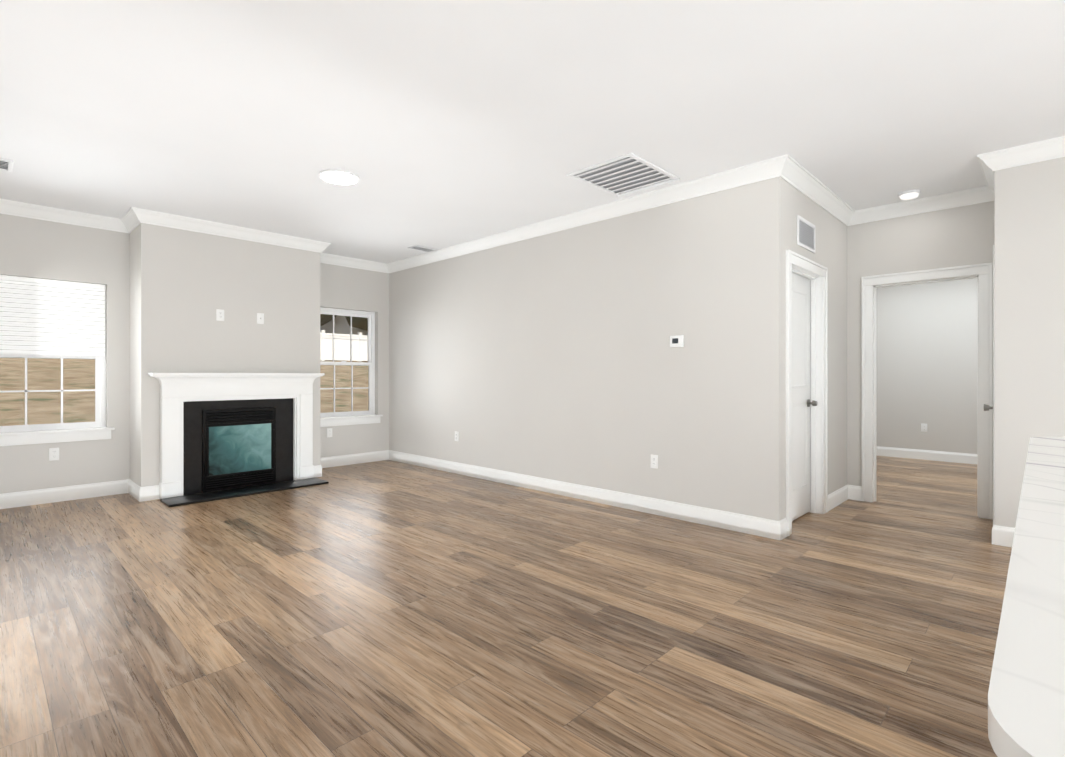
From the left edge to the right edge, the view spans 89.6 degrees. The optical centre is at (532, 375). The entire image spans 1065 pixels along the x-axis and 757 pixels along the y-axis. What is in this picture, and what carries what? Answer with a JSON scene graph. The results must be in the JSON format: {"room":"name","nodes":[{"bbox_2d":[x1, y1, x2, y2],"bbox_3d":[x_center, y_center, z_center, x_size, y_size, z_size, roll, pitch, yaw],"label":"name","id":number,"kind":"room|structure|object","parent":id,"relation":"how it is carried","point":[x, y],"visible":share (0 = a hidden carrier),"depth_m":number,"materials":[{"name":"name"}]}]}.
{"room":"living room","nodes":[
{"label":"living room","id":0,"kind":"room"},
{"bbox_2d":[0,214,388,493],"bbox_3d":[-3.870,-0.180,5.765,0.150,2.740,5.395,0,0,44],"label":"wall","id":1,"kind":"structure","parent":0,"point":[38,248],"depth_m":5.32,"materials":[{"name":"beige paint"}]},
{"bbox_2d":[0,280,105,432],"bbox_3d":[-4.608,-0.180,5.057,0.064,1.440,0.910,0,0,44],"label":"window","id":2,"kind":"structure","parent":1,"relation":"in","point":[100,392],"depth_m":5.14,"materials":[{"name":"white plastic"}]},
{"bbox_2d":[0,275,104,355],"bbox_3d":[-4.557,-0.543,5.007,0.048,0.706,0.886,0,0,44],"label":"window blind","id":3,"kind":"object","parent":2,"relation":"attached to","point":[43,317],"visible":0.94,"depth_m":5.04,"materials":[{"name":"white plastic"}]},
{"bbox_2d":[49,448,58,460],"bbox_3d":[-4.480,0.740,5.019,0.009,0.116,0.072,0,0,44],"label":"outlet","id":4,"kind":"object","parent":1,"relation":"attached to","point":[53,453],"visible":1,"depth_m":5.01,"materials":[{"name":"white plastic"}]},
{"bbox_2d":[0,427,114,445],"bbox_3d":[-4.545,0.575,4.995,0.129,0.114,1.020,0,0,44],"label":"window sill","id":5,"kind":"structure","parent":1,"relation":"attached to","point":[44,436],"depth_m":5.01,"materials":[{"name":"white paint"}]},
{"bbox_2d":[0,479,127,508],"bbox_3d":[-4.831,1.122,4.653,0.015,0.135,2.160,0,0,44],"label":"baseboard","id":6,"kind":"structure","parent":1,"relation":"attached to","point":[58,494],"depth_m":5.05,"materials":[{"name":"white paint"}]},
{"bbox_2d":[0,199,130,232],"bbox_3d":[-4.784,-1.494,4.650,0.088,0.112,2.100,0,0,44],"label":"crown molding","id":7,"kind":"structure","parent":1,"relation":"attached to","point":[9,207],"depth_m":5.01,"materials":[{"name":"white paint"}]},
{"bbox_2d":[327,428,331,436],"bbox_3d":[-2.625,0.746,6.936,0.009,0.116,0.072,0,0,44],"label":"outlet","id":8,"kind":"object","parent":1,"relation":"attached to","point":[329,432],"visible":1,"depth_m":6.93,"materials":[{"name":"white plastic"}]},
{"bbox_2d":[320,307,374,417],"bbox_3d":[-2.543,-0.154,7.191,0.064,1.450,0.910,0,0,44],"label":"window","id":9,"kind":"structure","parent":1,"relation":"in","point":[370,363],"depth_m":7.29,"materials":[{"name":"white plastic"}]},
{"bbox_2d":[320,414,382,426],"bbox_3d":[-2.479,0.606,7.130,0.129,0.114,1.020,0,0,44],"label":"window sill","id":10,"kind":"structure","parent":1,"relation":"attached to","point":[346,420],"depth_m":7.12,"materials":[{"name":"white paint"}]},
{"bbox_2d":[320,450,387,467],"bbox_3d":[-2.458,1.123,7.105,0.015,0.135,1.215,0,0,44],"label":"baseboard","id":11,"kind":"structure","parent":1,"relation":"attached to","point":[333,461],"depth_m":7.17,"materials":[{"name":"white paint"}]},
{"bbox_2d":[320,254,387,271],"bbox_3d":[-2.464,-1.493,7.048,0.088,0.112,1.125,0,0,44],"label":"crown molding","id":12,"kind":"structure","parent":1,"relation":"attached to","point":[338,260],"depth_m":7.15,"materials":[{"name":"white paint"}]},
{"bbox_2d":[130,223,319,486],"bbox_3d":[-3.288,-0.180,5.863,0.550,2.740,1.725,0,0,44],"label":"wall","id":13,"kind":"structure","parent":0,"point":[185,285],"depth_m":5.46,"materials":[{"name":"beige paint"}]},
{"bbox_2d":[120,211,138,231],"bbox_3d":[-3.890,-1.494,5.184,0.450,0.112,0.088,0,0,44],"label":"crown molding","id":14,"kind":"structure","parent":13,"relation":"attached to","point":[124,226],"depth_m":5.30,"materials":[{"name":"white paint"}]},
{"bbox_2d":[128,479,143,501],"bbox_3d":[-3.876,1.123,5.222,0.535,0.135,0.015,0,0,44],"label":"baseboard","id":15,"kind":"structure","parent":13,"relation":"attached to","point":[134,490],"depth_m":5.16,"materials":[{"name":"white paint"}]},
{"bbox_2d":[216,309,223,320],"bbox_3d":[-3.221,-0.620,5.530,0.009,0.116,0.072,0,0,44],"label":"outlet","id":16,"kind":"object","parent":13,"relation":"attached to","point":[219,315],"visible":1,"depth_m":5.52,"materials":[{"name":"white plastic"}]},
{"bbox_2d":[128,207,331,255],"bbox_3d":[-3.059,-1.494,5.642,0.088,0.112,1.901,0,0,44],"label":"crown molding","id":17,"kind":"structure","parent":13,"relation":"attached to","point":[135,215],"depth_m":5.50,"materials":[{"name":"white paint"}]},
{"bbox_2d":[257,313,263,323],"bbox_3d":[-2.948,-0.615,5.809,0.013,0.116,0.072,0,0,44],"label":"outlet","id":18,"kind":"object","parent":13,"relation":"attached to","point":[260,318],"visible":1,"depth_m":5.81,"materials":[{"name":"white plastic"}]},
{"bbox_2d":[314,462,323,476],"bbox_3d":[-2.672,1.123,6.467,0.535,0.135,0.030,0,0,44],"label":"baseboard","id":19,"kind":"structure","parent":13,"relation":"attached to","point":[317,469],"depth_m":6.27,"materials":[{"name":"white paint"}]},
{"bbox_2d":[0,455,1011,756],"bbox_3d":[1.716,1.240,4.009,10.620,0.100,10.640,0,0,44],"label":"floor","id":20,"kind":"structure","parent":0,"point":[384,609],"depth_m":2.55,"materials":[{"name":"brown wood"}]},
{"bbox_2d":[148,373,324,498],"bbox_3d":[-3.154,0.584,5.743,0.590,1.214,1.634,0,0,44],"label":"fireplace","id":21,"kind":"object","parent":20,"relation":"on","point":[221,431],"visible":0.96,"depth_m":5.57,"materials":[{"name":"white paint"}]},
{"bbox_2d":[160,477,328,506],"bbox_3d":[-2.881,1.179,5.476,0.346,0.022,1.484,0,0,44],"label":"hearth","id":22,"kind":"object","parent":20,"relation":"on","point":[220,495],"visible":1,"depth_m":5.36,"materials":[{"name":"black stone"}]},
{"bbox_2d":[988,436,1064,756],"bbox_3d":[1.647,0.729,1.025,1.045,0.920,2.795,0,0,43],"label":"kitchen island","id":23,"kind":"object","parent":20,"relation":"on","point":[1026,704],"visible":1,"depth_m":0.57,"materials":[{"name":"stone"}]},
{"bbox_2d":[0,0,1064,263],"bbox_3d":[1.716,-1.600,4.010,10.620,0.100,10.640,0,0,44],"label":"ceiling","id":24,"kind":"structure","parent":0,"point":[436,124],"depth_m":3.04,"materials":[{"name":"white paint"}]},
{"bbox_2d":[0,158,13,171],"bbox_3d":[-3.988,-1.543,3.824,0.280,0.014,0.400,0,0,44],"label":"ceiling vent","id":25,"kind":"object","parent":24,"relation":"in","point":[6,165],"visible":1,"depth_m":3.93,"materials":[{"name":"white metal"}]},
{"bbox_2d":[318,169,359,184],"bbox_3d":[-1.505,-1.540,4.176,0.310,0.020,0.310,0,0,44],"label":"recessed light","id":26,"kind":"object","parent":24,"relation":"in","point":[338,177],"visible":0.98,"depth_m":4.15,"materials":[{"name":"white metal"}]},
{"bbox_2d":[408,245,437,252],"bbox_3d":[-1.339,-1.543,6.548,0.180,0.011,0.320,0,0,44],"label":"ceiling vent","id":27,"kind":"object","parent":24,"relation":"in","point":[421,248],"visible":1,"depth_m":6.54,"materials":[{"name":"white metal"}]},
{"bbox_2d":[566,152,679,197],"bbox_3d":[0.712,-1.538,4.174,0.590,0.024,0.690,0,0,44],"label":"ceiling vent","id":28,"kind":"object","parent":24,"relation":"in","point":[630,173],"visible":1,"depth_m":4.15,"materials":[{"name":"white metal"}]},
{"bbox_2d":[898,189,919,199],"bbox_3d":[3.199,-1.523,4.551,0.156,0.055,0.156,0,0,44],"label":"light","id":29,"kind":"object","parent":24,"relation":"attached to","point":[908,194],"visible":1,"depth_m":4.51,"materials":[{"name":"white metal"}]},
{"bbox_2d":[389,177,784,520],"bbox_3d":[-0.077,-0.180,5.765,5.302,2.740,0.120,0,0,44],"label":"wall","id":30,"kind":"structure","parent":0,"point":[554,356],"depth_m":4.86,"materials":[{"name":"beige paint"}]},
{"bbox_2d":[455,431,458,440],"bbox_3d":[-0.921,0.741,6.490,0.072,0.116,0.009,0,0,44],"label":"electrical outlet","id":31,"kind":"object","parent":30,"relation":"attached to","point":[456,436],"visible":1,"depth_m":6.48,"materials":[{"name":"white plastic"}]},
{"bbox_2d":[388,450,783,539],"bbox_3d":[-0.119,1.123,5.710,5.317,0.135,0.015,0,0,44],"label":"baseboard","id":32,"kind":"structure","parent":30,"relation":"attached to","point":[778,530],"depth_m":4.84,"materials":[{"name":"white paint"}]},
{"bbox_2d":[383,154,795,272],"bbox_3d":[-0.118,-1.494,5.660,5.390,0.112,0.088,0,0,44],"label":"crown molding","id":33,"kind":"structure","parent":30,"relation":"attached to","point":[789,169],"depth_m":4.75,"materials":[{"name":"white paint"}]},
{"bbox_2d":[651,454,657,468],"bbox_3d":[1.042,0.740,4.591,0.072,0.116,0.009,0,0,44],"label":"electrical outlet","id":34,"kind":"object","parent":30,"relation":"attached to","point":[654,461],"visible":1,"depth_m":4.58,"materials":[{"name":"white plastic"}]},
{"bbox_2d":[670,335,683,346],"bbox_3d":[1.194,-0.280,4.434,0.120,0.096,0.024,0,0,44],"label":"thermostat","id":35,"kind":"object","parent":30,"relation":"attached to","point":[677,341],"visible":0.98,"depth_m":4.42,"materials":[{"name":"white plastic"}]},
{"bbox_2d":[785,181,846,517],"bbox_3d":[2.409,-0.180,4.608,0.120,2.740,1.675,0,0,44],"label":"wall","id":36,"kind":"structure","parent":0,"point":[830,253],"depth_m":4.82,"materials":[{"name":"beige paint"}]},
{"bbox_2d":[792,272,816,520],"bbox_3d":[2.129,0.171,4.381,0.175,2.014,0.778,0,0,44],"label":"hall door","id":37,"kind":"structure","parent":36,"relation":"in","point":[801,402],"depth_m":4.46,"materials":[{"name":"white paint"}]},
{"bbox_2d":[797,215,814,252],"bbox_3d":[2.198,-1.125,4.295,0.015,0.230,0.420,0,0,44],"label":"air vent","id":38,"kind":"object","parent":36,"relation":"in","point":[805,234],"visible":1,"depth_m":4.29,"materials":[{"name":"white metal"}]},
{"bbox_2d":[786,249,827,535],"bbox_3d":[2.164,0.130,4.355,0.168,2.119,0.958,0,0,44],"label":"door frame","id":39,"kind":"structure","parent":36,"relation":"attached to","point":[815,273],"depth_m":4.60,"materials":[{"name":"white paint"}]},
{"bbox_2d":[780,161,855,225],"bbox_3d":[2.444,-1.494,4.495,0.088,0.112,1.790,0,0,44],"label":"crown molding","id":40,"kind":"structure","parent":36,"relation":"attached to","point":[804,181],"depth_m":4.43,"materials":[{"name":"white paint"}]},
{"bbox_2d":[828,485,855,510],"bbox_3d":[2.801,1.123,4.900,0.038,0.135,0.710,0,0,44],"label":"baseboard","id":41,"kind":"structure","parent":36,"relation":"attached to","point":[837,497],"depth_m":4.98,"materials":[{"name":"white paint"}]},
{"bbox_2d":[847,201,994,485],"bbox_3d":[2.996,-0.180,5.290,6.120,2.740,0.120,0,0,44],"label":"wall","id":42,"kind":"structure","parent":0,"point":[957,236],"depth_m":4.89,"materials":[{"name":"beige paint"}]},
{"bbox_2d":[856,188,994,224],"bbox_3d":[3.445,-1.494,4.711,1.030,0.112,0.088,0,0,44],"label":"crown molding","id":43,"kind":"structure","parent":42,"relation":"attached to","point":[972,196],"depth_m":4.72,"materials":[{"name":"white paint"}]},
{"bbox_2d":[861,262,992,519],"bbox_3d":[3.505,0.131,4.797,0.941,2.119,0.168,0,0,44],"label":"door frame","id":44,"kind":"structure","parent":42,"relation":"attached to","point":[982,273],"depth_m":4.57,"materials":[{"name":"white paint"}]},
{"bbox_2d":[876,278,976,453],"bbox_3d":[5.977,-0.179,7.206,4.740,2.740,0.120,0,0,44],"label":"wall","id":45,"kind":"structure","parent":0,"point":[926,353],"depth_m":7.50,"materials":[{"name":"beige paint"}]},
{"bbox_2d":[921,423,926,431],"bbox_3d":[5.522,0.741,7.555,0.072,0.116,0.009,0,0,44],"label":"outlet","id":46,"kind":"object","parent":45,"relation":"attached to","point":[923,427],"visible":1,"depth_m":7.56,"materials":[{"name":"white plastic"}]},
{"bbox_2d":[876,446,976,463],"bbox_3d":[5.930,1.123,7.156,4.500,0.135,0.015,0,0,44],"label":"baseboard","id":47,"kind":"structure","parent":45,"relation":"attached to","point":[955,457],"depth_m":7.52,"materials":[{"name":"white paint"}]},
{"bbox_2d":[995,166,1017,527],"bbox_3d":[3.593,-0.180,4.037,0.120,2.740,0.850,0,0,44],"label":"wall","id":48,"kind":"structure","parent":0,"point":[1006,346],"depth_m":3.73,"materials":[{"name":"beige paint"}]},
{"bbox_2d":[978,172,994,199],"bbox_3d":[3.487,-1.494,4.077,0.088,0.112,0.720,0,0,44],"label":"crown molding","id":49,"kind":"structure","parent":48,"relation":"attached to","point":[988,191],"depth_m":4.39,"materials":[{"name":"white paint"}]},
{"bbox_2d":[984,404,992,410],"bbox_3d":[3.559,0.171,4.064,0.175,2.014,0.608,0,0,44],"label":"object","id":50,"kind":"structure","parent":48,"relation":"in","point":[987,407],"depth_m":3.93,"materials":[{"name":"grey metal"}]},
{"bbox_2d":[993,245,994,524],"bbox_3d":[3.582,0.133,4.034,0.131,2.114,0.778,0,0,44],"label":"door frame","id":51,"kind":"structure","parent":48,"relation":"attached to","point":[993,384],"depth_m":3.80,"materials":[{"name":"white paint"}]},
{"bbox_2d":[1018,157,1064,507],"bbox_3d":[4.748,-0.181,2.412,3.800,2.740,0.120,0,0,44],"label":"wall","id":52,"kind":"structure","parent":0,"point":[1041,298],"depth_m":3.61,"materials":[{"name":"beige paint"}]},
{"bbox_2d":[992,524,1014,546],"bbox_3d":[4.648,1.122,2.427,3.905,0.135,0.035,0,0,44],"label":"baseboard","id":53,"kind":"structure","parent":52,"relation":"attached to","point":[1001,535],"depth_m":3.73,"materials":[{"name":"white paint"}]},
{"bbox_2d":[977,136,1064,175],"bbox_3d":[4.568,-1.495,2.441,3.918,0.112,0.088,0,0,44],"label":"crown molding","id":54,"kind":"structure","parent":52,"relation":"attached to","point":[1053,148],"depth_m":3.64,"materials":[{"name":"white paint"}]},
{"label":"outside","id":55,"kind":"structure","parent":0,"visible":0},
{"bbox_2d":[0,358,367,425],"bbox_3d":[-22.537,-2.416,35.549,68.100,7.832,100.000,0,0,44],"label":"ground","id":56,"kind":"structure","parent":55,"point":[32,412],"depth_m":13.65,"materials":[{"name":"soil"}]},
{"bbox_2d":[27,330,367,361],"bbox_3d":[-11.839,-1.465,25.134,0.180,1.530,80.090,0,0,44],"label":"fence","id":57,"kind":"object","parent":56,"relation":"on","point":[357,354],"depth_m":27.36,"materials":[{"name":"white plastic"}]},
{"bbox_2d":[320,314,367,334],"bbox_3d":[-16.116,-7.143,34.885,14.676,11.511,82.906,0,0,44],"label":"neighboring house","id":58,"kind":"structure","parent":56,"relation":"on","point":[345,326],"depth_m":35.56,"materials":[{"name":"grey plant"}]}
]}

